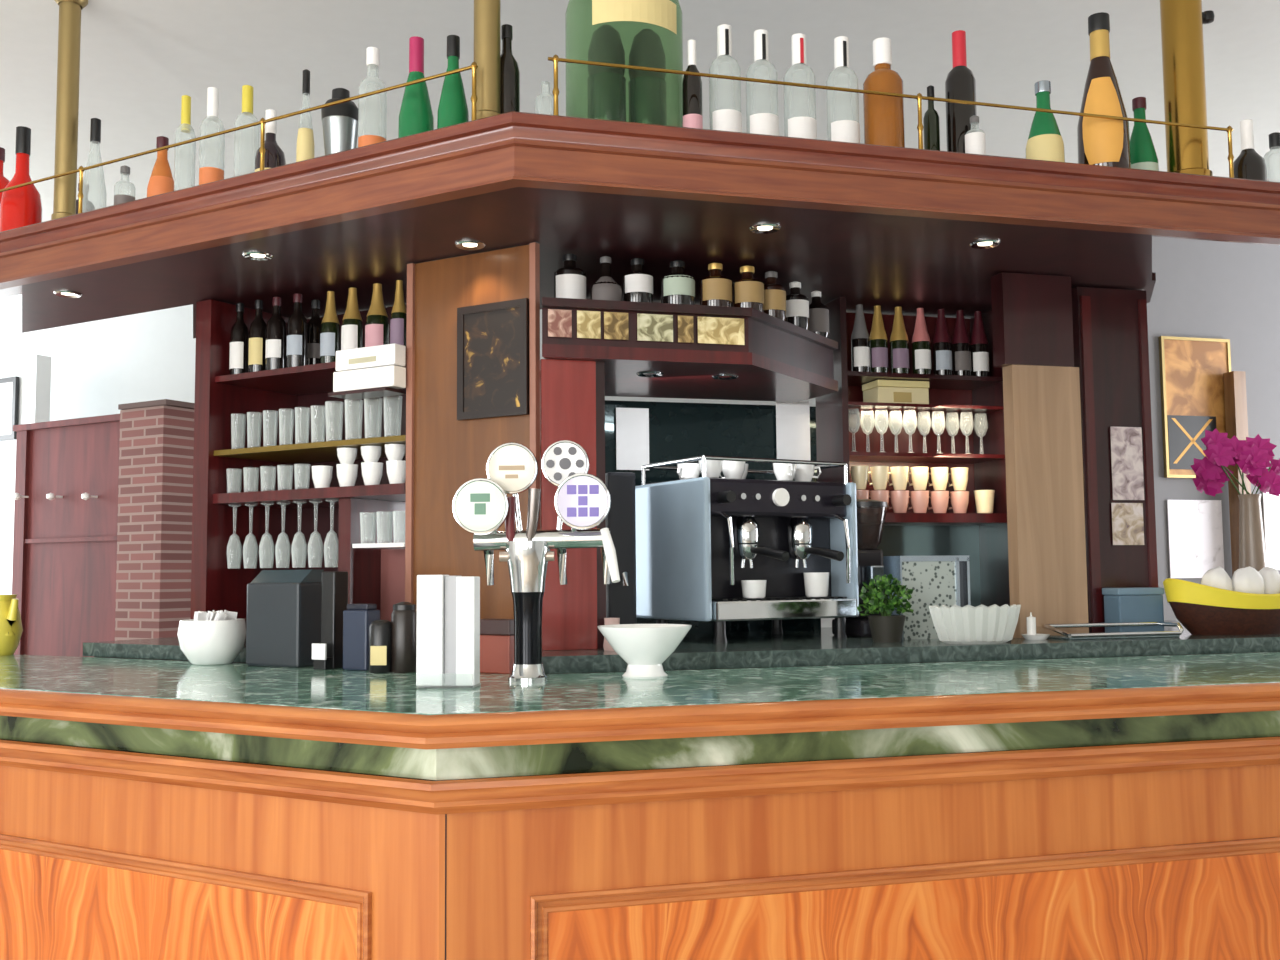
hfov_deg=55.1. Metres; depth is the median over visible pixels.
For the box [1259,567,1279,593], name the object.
bread roll
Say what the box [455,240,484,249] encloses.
recessed light
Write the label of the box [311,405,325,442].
tumbler
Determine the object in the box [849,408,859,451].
wine glass
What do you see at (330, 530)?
bowl
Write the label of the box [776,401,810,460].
paper sheet
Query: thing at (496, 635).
wooden box
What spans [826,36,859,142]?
bottle
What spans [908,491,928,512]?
cup
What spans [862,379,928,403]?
carton
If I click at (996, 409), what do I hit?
shelf
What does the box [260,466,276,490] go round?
shot glass
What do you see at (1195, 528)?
notice sheet
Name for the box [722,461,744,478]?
coffee cup
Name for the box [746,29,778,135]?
bottle
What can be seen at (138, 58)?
wall
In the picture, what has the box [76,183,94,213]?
bottle
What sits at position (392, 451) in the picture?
cup
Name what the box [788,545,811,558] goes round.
basket
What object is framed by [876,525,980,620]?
backsplash
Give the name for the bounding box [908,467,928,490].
cup
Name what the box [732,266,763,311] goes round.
bottle
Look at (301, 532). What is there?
bowl
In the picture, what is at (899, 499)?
cup
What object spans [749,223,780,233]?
recessed light
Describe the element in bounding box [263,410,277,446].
tumbler
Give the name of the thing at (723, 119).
bottle
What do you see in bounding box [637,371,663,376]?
recessed light
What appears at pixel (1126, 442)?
paper notice
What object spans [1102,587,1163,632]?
box
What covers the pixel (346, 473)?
cup
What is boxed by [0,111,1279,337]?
canopy
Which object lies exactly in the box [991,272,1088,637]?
pillar
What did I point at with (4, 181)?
bottle
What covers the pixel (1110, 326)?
wall panel
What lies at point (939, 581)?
display box
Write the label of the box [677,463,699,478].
coffee cup
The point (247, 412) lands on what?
tumbler
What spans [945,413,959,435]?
bowl
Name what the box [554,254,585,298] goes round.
bottle
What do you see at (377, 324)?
bottle
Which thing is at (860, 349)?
bottle
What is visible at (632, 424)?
paper sheet
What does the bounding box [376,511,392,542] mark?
glass
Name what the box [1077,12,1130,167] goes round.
bottle
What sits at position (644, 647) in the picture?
footed bowl
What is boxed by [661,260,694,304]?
bottle
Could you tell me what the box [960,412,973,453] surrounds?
wine glass
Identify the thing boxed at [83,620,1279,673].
countertop
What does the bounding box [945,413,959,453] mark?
wine glass
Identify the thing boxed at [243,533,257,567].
bowl
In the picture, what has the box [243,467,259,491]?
shot glass
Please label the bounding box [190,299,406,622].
shelving unit
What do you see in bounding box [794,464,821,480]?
coffee cup
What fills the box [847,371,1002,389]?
shelf
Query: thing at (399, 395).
glass
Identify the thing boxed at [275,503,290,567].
wine glass
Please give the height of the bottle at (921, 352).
0.225 m
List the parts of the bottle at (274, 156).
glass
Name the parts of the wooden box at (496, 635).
lid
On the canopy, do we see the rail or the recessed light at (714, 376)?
the rail
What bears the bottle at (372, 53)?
on the canopy
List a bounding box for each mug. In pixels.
[741,580,766,597]
[803,572,828,596]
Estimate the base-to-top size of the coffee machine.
0.516 m
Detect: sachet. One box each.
[196,612,206,620]
[209,612,215,620]
[214,612,219,620]
[218,610,227,619]
[226,611,237,619]
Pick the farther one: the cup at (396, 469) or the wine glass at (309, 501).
the wine glass at (309, 501)
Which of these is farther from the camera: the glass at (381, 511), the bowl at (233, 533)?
the bowl at (233, 533)
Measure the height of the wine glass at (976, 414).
0.141 m
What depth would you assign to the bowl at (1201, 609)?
3.52 m
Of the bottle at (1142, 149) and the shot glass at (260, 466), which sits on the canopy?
the bottle at (1142, 149)
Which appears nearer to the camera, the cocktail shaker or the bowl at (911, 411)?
the cocktail shaker
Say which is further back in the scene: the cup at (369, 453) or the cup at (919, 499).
the cup at (919, 499)
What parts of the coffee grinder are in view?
lid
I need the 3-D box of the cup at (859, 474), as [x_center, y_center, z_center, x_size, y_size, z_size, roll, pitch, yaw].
[0.692,-0.006,3.879,0.057,0.074,0.067,1,-5,-18]
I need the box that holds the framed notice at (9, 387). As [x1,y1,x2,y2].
[0,376,18,440]
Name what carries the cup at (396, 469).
on the shelving unit at (376, 571)
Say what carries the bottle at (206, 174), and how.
on the canopy
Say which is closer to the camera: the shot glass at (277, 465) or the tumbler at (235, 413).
the shot glass at (277, 465)
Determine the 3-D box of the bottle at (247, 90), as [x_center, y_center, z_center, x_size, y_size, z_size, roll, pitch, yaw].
[-1.050,-0.903,3.279,0.064,0.308,0.064,-3,-5,29]
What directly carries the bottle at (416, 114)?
on the canopy
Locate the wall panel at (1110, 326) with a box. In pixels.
[1071,287,1157,632]
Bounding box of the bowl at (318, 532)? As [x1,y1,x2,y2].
[307,532,322,566]
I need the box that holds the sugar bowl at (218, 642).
[177,619,245,664]
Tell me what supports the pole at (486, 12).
on the canopy
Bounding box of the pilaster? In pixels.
[540,359,605,650]
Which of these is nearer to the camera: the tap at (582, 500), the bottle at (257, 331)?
the tap at (582, 500)
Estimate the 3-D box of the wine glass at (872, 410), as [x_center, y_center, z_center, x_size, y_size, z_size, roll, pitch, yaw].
[0.727,-0.152,3.916,0.045,0.141,0.045,1,-5,-15]
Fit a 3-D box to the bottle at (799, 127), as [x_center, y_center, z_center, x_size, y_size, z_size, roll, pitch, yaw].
[0.392,-0.940,3.012,0.078,0.315,0.079,1,-5,-15]
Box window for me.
[0,354,51,594]
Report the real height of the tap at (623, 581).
0.042 m
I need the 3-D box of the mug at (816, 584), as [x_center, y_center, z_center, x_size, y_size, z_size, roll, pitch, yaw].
[0.515,0.305,3.581,0.076,0.070,0.075,-1,-4,0]
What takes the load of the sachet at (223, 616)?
in the sugar bowl at (218, 642)
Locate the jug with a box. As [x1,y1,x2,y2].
[0,595,22,655]
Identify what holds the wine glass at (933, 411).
on the shelving at (983, 537)
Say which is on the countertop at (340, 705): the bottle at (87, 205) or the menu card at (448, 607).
the menu card at (448, 607)
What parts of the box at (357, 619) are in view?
lid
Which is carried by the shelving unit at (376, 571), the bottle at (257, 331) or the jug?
the bottle at (257, 331)
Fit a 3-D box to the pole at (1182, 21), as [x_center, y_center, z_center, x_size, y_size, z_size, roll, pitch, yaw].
[1.472,-1.125,3.325,0.175,0.714,0.175,-2,-5,22]
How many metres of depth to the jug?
3.65 m
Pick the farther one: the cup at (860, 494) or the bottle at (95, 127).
the cup at (860, 494)
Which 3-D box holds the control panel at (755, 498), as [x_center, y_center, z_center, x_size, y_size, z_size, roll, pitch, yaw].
[0.363,0.057,3.560,0.492,0.105,0.140,2,-5,-30]
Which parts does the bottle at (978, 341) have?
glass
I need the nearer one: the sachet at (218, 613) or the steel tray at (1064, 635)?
the sachet at (218, 613)
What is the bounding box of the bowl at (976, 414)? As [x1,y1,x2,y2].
[974,414,987,435]
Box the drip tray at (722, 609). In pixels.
[711,598,856,621]
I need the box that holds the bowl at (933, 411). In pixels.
[931,411,944,435]
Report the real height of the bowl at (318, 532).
0.108 m
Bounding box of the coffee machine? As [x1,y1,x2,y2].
[635,455,858,642]
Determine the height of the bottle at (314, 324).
0.234 m
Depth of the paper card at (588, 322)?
3.17 m
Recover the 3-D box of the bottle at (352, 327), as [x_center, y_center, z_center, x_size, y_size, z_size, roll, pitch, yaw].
[-0.849,-0.453,3.622,0.062,0.231,0.063,-3,-5,29]
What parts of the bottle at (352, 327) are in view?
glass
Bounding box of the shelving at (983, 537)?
[816,297,1009,622]
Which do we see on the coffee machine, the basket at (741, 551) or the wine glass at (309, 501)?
the basket at (741, 551)
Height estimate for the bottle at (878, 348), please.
0.225 m
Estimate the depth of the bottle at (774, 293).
3.45 m
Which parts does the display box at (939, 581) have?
panel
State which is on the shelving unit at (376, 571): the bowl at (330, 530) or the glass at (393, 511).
the glass at (393, 511)
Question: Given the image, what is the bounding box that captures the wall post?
[1223,371,1250,575]
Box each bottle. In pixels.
[0,126,41,231]
[0,147,9,201]
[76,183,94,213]
[83,118,106,206]
[114,165,135,204]
[147,136,175,196]
[174,95,195,190]
[199,87,224,184]
[229,302,248,374]
[234,85,259,176]
[248,299,266,371]
[255,109,285,171]
[265,296,286,369]
[286,293,307,367]
[296,69,314,161]
[307,299,321,364]
[320,291,339,362]
[341,287,362,349]
[358,47,386,146]
[365,283,388,346]
[390,280,406,346]
[398,36,433,137]
[437,35,468,128]
[500,24,519,113]
[535,81,553,112]
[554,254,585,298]
[565,0,682,126]
[590,256,621,300]
[623,258,652,302]
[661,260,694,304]
[682,39,702,128]
[700,263,731,306]
[709,24,741,131]
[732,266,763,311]
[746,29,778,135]
[764,271,785,320]
[783,33,816,138]
[786,281,808,329]
[808,291,828,337]
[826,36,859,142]
[851,305,869,371]
[863,37,904,146]
[869,305,887,372]
[890,307,908,372]
[912,308,930,373]
[923,85,939,150]
[933,309,951,374]
[945,30,976,152]
[952,310,970,375]
[965,115,985,154]
[970,311,988,375]
[1026,80,1064,161]
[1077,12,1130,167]
[1130,97,1158,170]
[1233,119,1266,180]
[1263,132,1279,157]
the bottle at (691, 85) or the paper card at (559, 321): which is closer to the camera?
the bottle at (691, 85)
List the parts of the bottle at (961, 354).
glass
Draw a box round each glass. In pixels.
[226,468,241,492]
[226,505,241,566]
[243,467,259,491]
[243,504,257,567]
[259,504,273,567]
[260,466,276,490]
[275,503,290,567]
[277,465,293,489]
[291,501,306,567]
[294,464,310,487]
[307,501,322,566]
[324,500,338,566]
[325,401,343,440]
[344,399,362,439]
[360,512,375,537]
[364,397,382,437]
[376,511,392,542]
[383,395,401,436]
[393,511,395,536]
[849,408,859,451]
[860,410,874,444]
[874,410,888,451]
[889,412,902,439]
[903,411,916,452]
[917,411,930,449]
[931,411,944,452]
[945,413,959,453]
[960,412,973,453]
[974,414,987,453]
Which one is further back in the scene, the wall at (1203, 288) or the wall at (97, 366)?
the wall at (97, 366)
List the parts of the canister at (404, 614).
lid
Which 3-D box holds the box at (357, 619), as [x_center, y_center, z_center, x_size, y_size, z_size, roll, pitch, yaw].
[-0.676,0.381,2.980,0.077,0.159,0.050,-3,-5,29]
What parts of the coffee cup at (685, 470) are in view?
handle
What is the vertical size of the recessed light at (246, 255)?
0.008 m
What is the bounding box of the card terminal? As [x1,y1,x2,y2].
[312,571,347,669]
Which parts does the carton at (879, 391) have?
lid, printed panel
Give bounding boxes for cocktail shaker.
[321,88,357,154]
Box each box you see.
[343,604,379,670]
[480,619,513,673]
[883,555,970,639]
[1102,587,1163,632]
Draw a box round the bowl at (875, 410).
[874,410,888,433]
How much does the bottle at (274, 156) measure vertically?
0.208 m
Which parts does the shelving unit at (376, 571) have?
panel, shelf, shelf, shelf, panel, bracket shelf, shelf, panel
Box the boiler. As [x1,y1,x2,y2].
[605,472,635,623]
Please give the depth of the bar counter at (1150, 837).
2.24 m
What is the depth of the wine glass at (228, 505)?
3.79 m
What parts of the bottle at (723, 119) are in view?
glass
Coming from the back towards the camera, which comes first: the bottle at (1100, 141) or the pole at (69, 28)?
the pole at (69, 28)
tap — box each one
[452,440,619,681]
[619,571,627,585]
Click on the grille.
(714, 598)
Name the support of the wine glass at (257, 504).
hanging from the shelving unit at (376, 571)
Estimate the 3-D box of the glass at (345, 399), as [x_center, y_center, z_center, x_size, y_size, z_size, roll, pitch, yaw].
[-0.831,-0.172,3.563,0.054,0.121,0.054,-3,-5,29]
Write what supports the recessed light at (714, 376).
attached to the shelf at (779, 360)
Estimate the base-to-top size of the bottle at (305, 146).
0.306 m
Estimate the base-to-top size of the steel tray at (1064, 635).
0.040 m
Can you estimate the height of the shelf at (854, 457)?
0.012 m
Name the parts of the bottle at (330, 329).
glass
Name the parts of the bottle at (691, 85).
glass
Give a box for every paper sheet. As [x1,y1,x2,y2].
[616,408,648,469]
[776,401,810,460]
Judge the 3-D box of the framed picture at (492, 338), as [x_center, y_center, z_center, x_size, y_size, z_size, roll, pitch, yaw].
[-0.386,-0.314,3.212,0.224,0.301,0.012,-3,-5,29]
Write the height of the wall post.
2.288 m
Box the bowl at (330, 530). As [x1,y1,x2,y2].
[324,530,337,566]
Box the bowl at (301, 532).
[291,532,306,567]
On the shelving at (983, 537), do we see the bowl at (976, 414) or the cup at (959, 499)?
the cup at (959, 499)
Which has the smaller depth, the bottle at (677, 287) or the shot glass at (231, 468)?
the bottle at (677, 287)
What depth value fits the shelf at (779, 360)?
3.35 m
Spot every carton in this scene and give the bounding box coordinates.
[333,343,405,391]
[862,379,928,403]
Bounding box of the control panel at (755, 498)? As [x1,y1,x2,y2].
[710,478,845,518]
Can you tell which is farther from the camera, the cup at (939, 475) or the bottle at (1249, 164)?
the cup at (939, 475)
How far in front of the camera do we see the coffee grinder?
3.66 m
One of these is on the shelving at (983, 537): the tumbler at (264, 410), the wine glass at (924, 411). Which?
the wine glass at (924, 411)
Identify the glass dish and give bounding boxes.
[929,604,1020,643]
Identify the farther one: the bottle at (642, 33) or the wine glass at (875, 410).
the wine glass at (875, 410)
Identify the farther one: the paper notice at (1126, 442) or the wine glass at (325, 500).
the paper notice at (1126, 442)
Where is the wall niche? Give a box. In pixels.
[605,400,820,632]
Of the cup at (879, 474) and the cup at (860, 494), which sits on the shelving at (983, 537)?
the cup at (860, 494)
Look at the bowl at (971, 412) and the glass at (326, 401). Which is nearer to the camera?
the glass at (326, 401)
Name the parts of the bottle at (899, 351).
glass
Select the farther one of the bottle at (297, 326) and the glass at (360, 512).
the bottle at (297, 326)
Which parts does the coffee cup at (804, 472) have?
handle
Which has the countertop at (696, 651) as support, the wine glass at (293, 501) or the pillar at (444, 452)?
the pillar at (444, 452)
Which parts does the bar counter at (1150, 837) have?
flame panel, panel frame, ledge moulding, panel frame, flame panel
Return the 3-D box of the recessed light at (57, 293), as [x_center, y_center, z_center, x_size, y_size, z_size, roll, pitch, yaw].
[-1.729,-0.563,3.711,0.080,0.008,0.080,0,-4,0]
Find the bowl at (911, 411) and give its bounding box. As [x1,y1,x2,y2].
[903,411,916,434]
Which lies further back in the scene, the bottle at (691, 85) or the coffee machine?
the coffee machine
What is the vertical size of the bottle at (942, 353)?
0.225 m
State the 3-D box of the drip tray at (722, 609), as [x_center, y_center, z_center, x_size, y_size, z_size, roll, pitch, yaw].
[0.356,0.372,3.553,0.488,0.055,0.260,2,-5,-30]
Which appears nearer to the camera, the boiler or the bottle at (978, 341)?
the boiler
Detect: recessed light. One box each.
[53,290,81,297]
[242,251,273,260]
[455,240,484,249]
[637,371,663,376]
[712,374,737,379]
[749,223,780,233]
[969,239,1000,248]
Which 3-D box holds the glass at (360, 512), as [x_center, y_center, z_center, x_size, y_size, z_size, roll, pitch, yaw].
[-0.778,0.138,3.510,0.048,0.089,0.048,-3,-5,29]
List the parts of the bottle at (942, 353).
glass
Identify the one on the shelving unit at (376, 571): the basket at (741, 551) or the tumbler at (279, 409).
the tumbler at (279, 409)
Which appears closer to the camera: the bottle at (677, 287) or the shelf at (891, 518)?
the bottle at (677, 287)
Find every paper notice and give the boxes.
[1110,427,1143,499]
[1111,503,1143,544]
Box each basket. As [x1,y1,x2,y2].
[734,544,757,558]
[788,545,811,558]
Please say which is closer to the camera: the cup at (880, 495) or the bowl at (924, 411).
the cup at (880, 495)
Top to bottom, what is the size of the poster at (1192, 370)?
0.689 m
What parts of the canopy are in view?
crown moulding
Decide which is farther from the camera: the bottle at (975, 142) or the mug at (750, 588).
the mug at (750, 588)
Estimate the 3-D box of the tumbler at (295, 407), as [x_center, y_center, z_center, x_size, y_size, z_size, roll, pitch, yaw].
[-1.008,-0.159,3.663,0.045,0.113,0.045,-3,-5,29]
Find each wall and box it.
[0,0,1279,304]
[0,304,834,627]
[1147,236,1279,619]
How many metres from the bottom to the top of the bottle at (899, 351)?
0.225 m
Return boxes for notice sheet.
[1167,500,1223,577]
[1262,492,1279,569]
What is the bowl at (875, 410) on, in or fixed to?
on the wine glass at (875, 410)
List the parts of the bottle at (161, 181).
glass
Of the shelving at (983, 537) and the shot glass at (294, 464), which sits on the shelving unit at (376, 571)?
the shot glass at (294, 464)
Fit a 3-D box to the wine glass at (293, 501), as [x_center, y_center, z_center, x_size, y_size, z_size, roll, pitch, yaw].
[-1.014,0.162,3.655,0.045,0.197,0.045,-3,-5,30]
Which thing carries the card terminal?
on the countertop at (340, 705)
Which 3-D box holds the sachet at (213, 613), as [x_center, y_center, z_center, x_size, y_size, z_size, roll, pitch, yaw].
[-1.123,0.371,3.211,0.022,0.054,0.035,0,-4,-5]
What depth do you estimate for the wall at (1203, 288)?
6.08 m
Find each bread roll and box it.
[1201,566,1232,590]
[1232,566,1264,593]
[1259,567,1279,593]
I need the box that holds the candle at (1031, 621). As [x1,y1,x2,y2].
[1026,612,1035,634]
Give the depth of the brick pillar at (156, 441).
5.12 m
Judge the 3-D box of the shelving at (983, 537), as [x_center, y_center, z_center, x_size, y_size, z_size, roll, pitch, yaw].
[0.948,-0.037,3.991,0.720,1.048,0.225,1,-5,-15]
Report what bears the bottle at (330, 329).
on the shelving unit at (376, 571)
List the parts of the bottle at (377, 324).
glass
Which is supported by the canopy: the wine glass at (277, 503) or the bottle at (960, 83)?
the bottle at (960, 83)
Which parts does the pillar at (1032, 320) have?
veneer panel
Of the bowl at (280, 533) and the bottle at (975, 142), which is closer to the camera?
the bottle at (975, 142)
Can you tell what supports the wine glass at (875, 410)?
on the shelving at (983, 537)
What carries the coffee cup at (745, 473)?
on the coffee machine
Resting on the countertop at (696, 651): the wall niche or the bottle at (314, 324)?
the wall niche
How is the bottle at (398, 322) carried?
on the shelving unit at (376, 571)
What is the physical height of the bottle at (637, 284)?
0.146 m
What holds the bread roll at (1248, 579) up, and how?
in the bowl at (1201, 609)
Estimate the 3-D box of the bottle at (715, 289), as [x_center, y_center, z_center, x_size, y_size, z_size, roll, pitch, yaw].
[0.209,-0.526,3.386,0.088,0.146,0.089,1,-5,-15]
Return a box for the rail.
[0,54,1233,213]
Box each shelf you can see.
[542,297,837,401]
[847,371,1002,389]
[848,402,1003,416]
[849,452,1004,463]
[884,513,1006,524]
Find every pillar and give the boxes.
[115,399,194,640]
[405,242,539,618]
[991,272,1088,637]
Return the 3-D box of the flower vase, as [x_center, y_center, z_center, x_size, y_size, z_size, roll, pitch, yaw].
[2.264,0.157,4.528,0.428,0.721,0.197,-1,-4,0]
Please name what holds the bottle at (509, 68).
on the canopy
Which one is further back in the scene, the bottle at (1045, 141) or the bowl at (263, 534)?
the bowl at (263, 534)
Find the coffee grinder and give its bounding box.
[832,499,887,636]
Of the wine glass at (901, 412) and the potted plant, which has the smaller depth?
the potted plant
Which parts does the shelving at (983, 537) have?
panel, panel, panel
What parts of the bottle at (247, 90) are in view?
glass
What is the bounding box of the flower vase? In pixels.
[1191,428,1279,571]
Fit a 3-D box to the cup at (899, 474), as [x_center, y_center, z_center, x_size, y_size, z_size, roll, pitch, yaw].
[0.823,-0.004,3.912,0.067,0.074,0.057,-1,-4,1]
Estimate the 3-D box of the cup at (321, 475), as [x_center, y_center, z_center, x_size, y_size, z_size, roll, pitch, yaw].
[-0.932,-0.006,3.614,0.062,0.067,0.072,-4,-6,42]
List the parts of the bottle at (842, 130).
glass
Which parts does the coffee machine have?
panel, valve knob, cup rail, spout, handle, spout, handle, valve knob, panel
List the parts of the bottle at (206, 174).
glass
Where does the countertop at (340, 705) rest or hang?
on the bar counter at (1150, 837)
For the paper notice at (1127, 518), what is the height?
0.126 m
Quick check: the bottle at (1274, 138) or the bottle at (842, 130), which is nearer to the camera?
the bottle at (842, 130)
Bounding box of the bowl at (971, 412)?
[960,412,973,434]
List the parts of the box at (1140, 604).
lid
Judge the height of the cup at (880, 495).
0.072 m
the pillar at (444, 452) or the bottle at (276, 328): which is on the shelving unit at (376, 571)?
the bottle at (276, 328)
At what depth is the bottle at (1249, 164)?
3.31 m
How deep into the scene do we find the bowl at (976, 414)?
4.02 m
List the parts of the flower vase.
stem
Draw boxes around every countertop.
[0,652,1279,748]
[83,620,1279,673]
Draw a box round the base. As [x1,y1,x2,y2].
[416,673,480,687]
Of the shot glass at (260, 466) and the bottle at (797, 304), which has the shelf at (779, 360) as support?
the bottle at (797, 304)
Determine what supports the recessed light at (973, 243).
attached to the canopy
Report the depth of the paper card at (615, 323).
3.19 m
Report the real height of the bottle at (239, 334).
0.234 m
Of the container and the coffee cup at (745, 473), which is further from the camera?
the coffee cup at (745, 473)
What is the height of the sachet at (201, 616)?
0.055 m
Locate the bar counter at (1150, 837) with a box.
[0,710,1279,959]
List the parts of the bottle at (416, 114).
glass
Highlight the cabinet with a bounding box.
[12,414,119,656]
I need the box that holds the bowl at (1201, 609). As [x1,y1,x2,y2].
[1163,578,1279,634]
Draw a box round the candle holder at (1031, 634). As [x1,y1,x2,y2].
[1021,612,1049,639]
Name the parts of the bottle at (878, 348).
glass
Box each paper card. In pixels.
[548,309,571,337]
[577,310,600,338]
[604,312,628,339]
[637,313,672,341]
[678,315,693,342]
[698,316,744,344]
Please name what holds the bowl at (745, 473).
on the coffee cup at (745, 473)
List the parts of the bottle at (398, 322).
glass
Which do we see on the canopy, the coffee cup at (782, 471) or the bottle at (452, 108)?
the bottle at (452, 108)
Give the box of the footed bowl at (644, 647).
[597,624,691,678]
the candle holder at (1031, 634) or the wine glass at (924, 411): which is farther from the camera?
the wine glass at (924, 411)
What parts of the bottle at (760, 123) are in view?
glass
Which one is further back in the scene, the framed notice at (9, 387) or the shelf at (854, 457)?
the framed notice at (9, 387)
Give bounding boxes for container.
[246,569,323,667]
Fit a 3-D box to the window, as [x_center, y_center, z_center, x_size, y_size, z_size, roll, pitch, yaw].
[-3.667,0.609,6.937,0.833,2.572,0.090,-3,-5,29]
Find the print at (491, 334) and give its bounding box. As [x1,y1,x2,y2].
[464,307,519,411]
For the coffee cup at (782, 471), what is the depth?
3.59 m
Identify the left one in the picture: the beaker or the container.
the container
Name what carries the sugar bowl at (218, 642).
on the countertop at (340, 705)
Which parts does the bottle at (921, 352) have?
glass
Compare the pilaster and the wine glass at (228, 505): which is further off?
the wine glass at (228, 505)
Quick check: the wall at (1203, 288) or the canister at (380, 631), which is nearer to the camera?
the canister at (380, 631)
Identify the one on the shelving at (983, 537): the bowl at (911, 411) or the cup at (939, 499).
the cup at (939, 499)
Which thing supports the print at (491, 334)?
attached to the framed picture at (492, 338)
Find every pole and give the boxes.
[51,0,87,219]
[474,0,499,118]
[1160,0,1214,175]
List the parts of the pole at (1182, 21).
knob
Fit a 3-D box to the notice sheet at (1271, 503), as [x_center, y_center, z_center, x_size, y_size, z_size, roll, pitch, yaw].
[3.214,0.247,6.082,0.287,0.396,0.006,1,-5,-15]
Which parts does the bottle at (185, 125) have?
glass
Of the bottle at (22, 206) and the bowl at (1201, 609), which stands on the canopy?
the bottle at (22, 206)
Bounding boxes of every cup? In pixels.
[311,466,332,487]
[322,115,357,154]
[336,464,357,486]
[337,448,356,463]
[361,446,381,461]
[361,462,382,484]
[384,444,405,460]
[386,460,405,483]
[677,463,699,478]
[699,460,722,477]
[720,463,747,478]
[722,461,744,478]
[773,463,796,480]
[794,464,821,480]
[850,466,868,489]
[856,490,868,499]
[868,466,888,489]
[869,490,888,502]
[888,466,908,489]
[888,490,908,512]
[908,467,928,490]
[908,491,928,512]
[928,467,948,490]
[928,491,948,512]
[948,467,968,490]
[948,491,968,512]
[974,490,994,512]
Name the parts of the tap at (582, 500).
spout, lever, lever, spout, spout, lever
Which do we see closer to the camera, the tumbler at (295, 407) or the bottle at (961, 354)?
the tumbler at (295, 407)
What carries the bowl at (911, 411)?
on the wine glass at (911, 411)
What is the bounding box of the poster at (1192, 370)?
[1158,336,1230,477]
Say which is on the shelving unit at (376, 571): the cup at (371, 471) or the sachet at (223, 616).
the cup at (371, 471)
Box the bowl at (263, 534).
[259,534,273,567]
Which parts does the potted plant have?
stem, pot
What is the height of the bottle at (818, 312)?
0.146 m
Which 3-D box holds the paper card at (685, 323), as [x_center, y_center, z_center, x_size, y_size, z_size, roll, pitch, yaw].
[0.121,-0.399,3.246,0.042,0.071,0.003,1,-5,-15]
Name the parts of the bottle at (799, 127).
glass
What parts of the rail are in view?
post, rail, post, post, post, rail, post, post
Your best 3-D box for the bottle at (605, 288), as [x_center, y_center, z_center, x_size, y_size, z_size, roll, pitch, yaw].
[-0.092,-0.529,3.304,0.086,0.146,0.087,1,-5,-15]
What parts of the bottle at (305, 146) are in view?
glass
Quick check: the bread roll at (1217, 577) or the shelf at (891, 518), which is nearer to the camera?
the bread roll at (1217, 577)
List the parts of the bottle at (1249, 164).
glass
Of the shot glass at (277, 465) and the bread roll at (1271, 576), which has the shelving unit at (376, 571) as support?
the shot glass at (277, 465)
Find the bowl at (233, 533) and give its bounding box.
[226,533,241,566]
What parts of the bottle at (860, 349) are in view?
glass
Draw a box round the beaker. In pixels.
[603,618,619,650]
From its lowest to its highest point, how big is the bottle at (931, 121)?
0.248 m
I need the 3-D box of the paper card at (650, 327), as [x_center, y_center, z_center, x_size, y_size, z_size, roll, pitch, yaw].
[0.040,-0.400,3.223,0.097,0.071,0.003,1,-5,-15]
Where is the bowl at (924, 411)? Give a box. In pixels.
[917,411,930,434]
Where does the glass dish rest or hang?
on the countertop at (696, 651)
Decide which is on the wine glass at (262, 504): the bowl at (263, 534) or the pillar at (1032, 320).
the bowl at (263, 534)
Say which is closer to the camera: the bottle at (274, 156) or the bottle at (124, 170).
the bottle at (274, 156)
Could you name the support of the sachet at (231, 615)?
in the sugar bowl at (218, 642)
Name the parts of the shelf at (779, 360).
card rail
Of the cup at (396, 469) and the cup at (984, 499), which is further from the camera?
the cup at (984, 499)
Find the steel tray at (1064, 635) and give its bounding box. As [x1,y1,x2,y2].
[1045,622,1183,639]
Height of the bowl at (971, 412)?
0.077 m
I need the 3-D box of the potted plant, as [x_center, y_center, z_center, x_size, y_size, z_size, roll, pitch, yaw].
[0.673,0.350,3.366,0.159,0.186,0.151,-1,-4,0]
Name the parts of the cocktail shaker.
lid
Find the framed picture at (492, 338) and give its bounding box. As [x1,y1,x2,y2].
[457,298,528,419]
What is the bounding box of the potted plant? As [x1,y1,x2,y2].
[856,574,913,642]
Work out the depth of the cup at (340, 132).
3.08 m
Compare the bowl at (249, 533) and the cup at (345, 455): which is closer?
the cup at (345, 455)
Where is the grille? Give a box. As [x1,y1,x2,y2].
[712,596,846,600]
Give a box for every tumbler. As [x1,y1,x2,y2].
[231,413,245,448]
[247,412,261,447]
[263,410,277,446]
[279,409,293,444]
[295,407,309,443]
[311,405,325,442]
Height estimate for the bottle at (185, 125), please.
0.330 m
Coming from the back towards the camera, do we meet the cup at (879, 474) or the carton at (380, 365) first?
the cup at (879, 474)
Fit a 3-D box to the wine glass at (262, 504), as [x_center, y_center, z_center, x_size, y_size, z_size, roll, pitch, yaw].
[-1.131,0.168,3.721,0.045,0.197,0.045,-3,-5,29]
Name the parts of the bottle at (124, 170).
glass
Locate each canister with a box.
[369,620,391,672]
[391,602,416,672]
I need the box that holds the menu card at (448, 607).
[416,575,480,687]
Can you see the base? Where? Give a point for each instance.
(422, 679)
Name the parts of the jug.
spout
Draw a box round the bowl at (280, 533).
[275,533,290,567]
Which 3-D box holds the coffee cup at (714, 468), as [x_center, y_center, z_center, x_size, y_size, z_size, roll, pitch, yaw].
[0.205,-0.033,3.487,0.080,0.055,0.071,1,-5,-19]
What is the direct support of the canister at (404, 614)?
on the countertop at (340, 705)

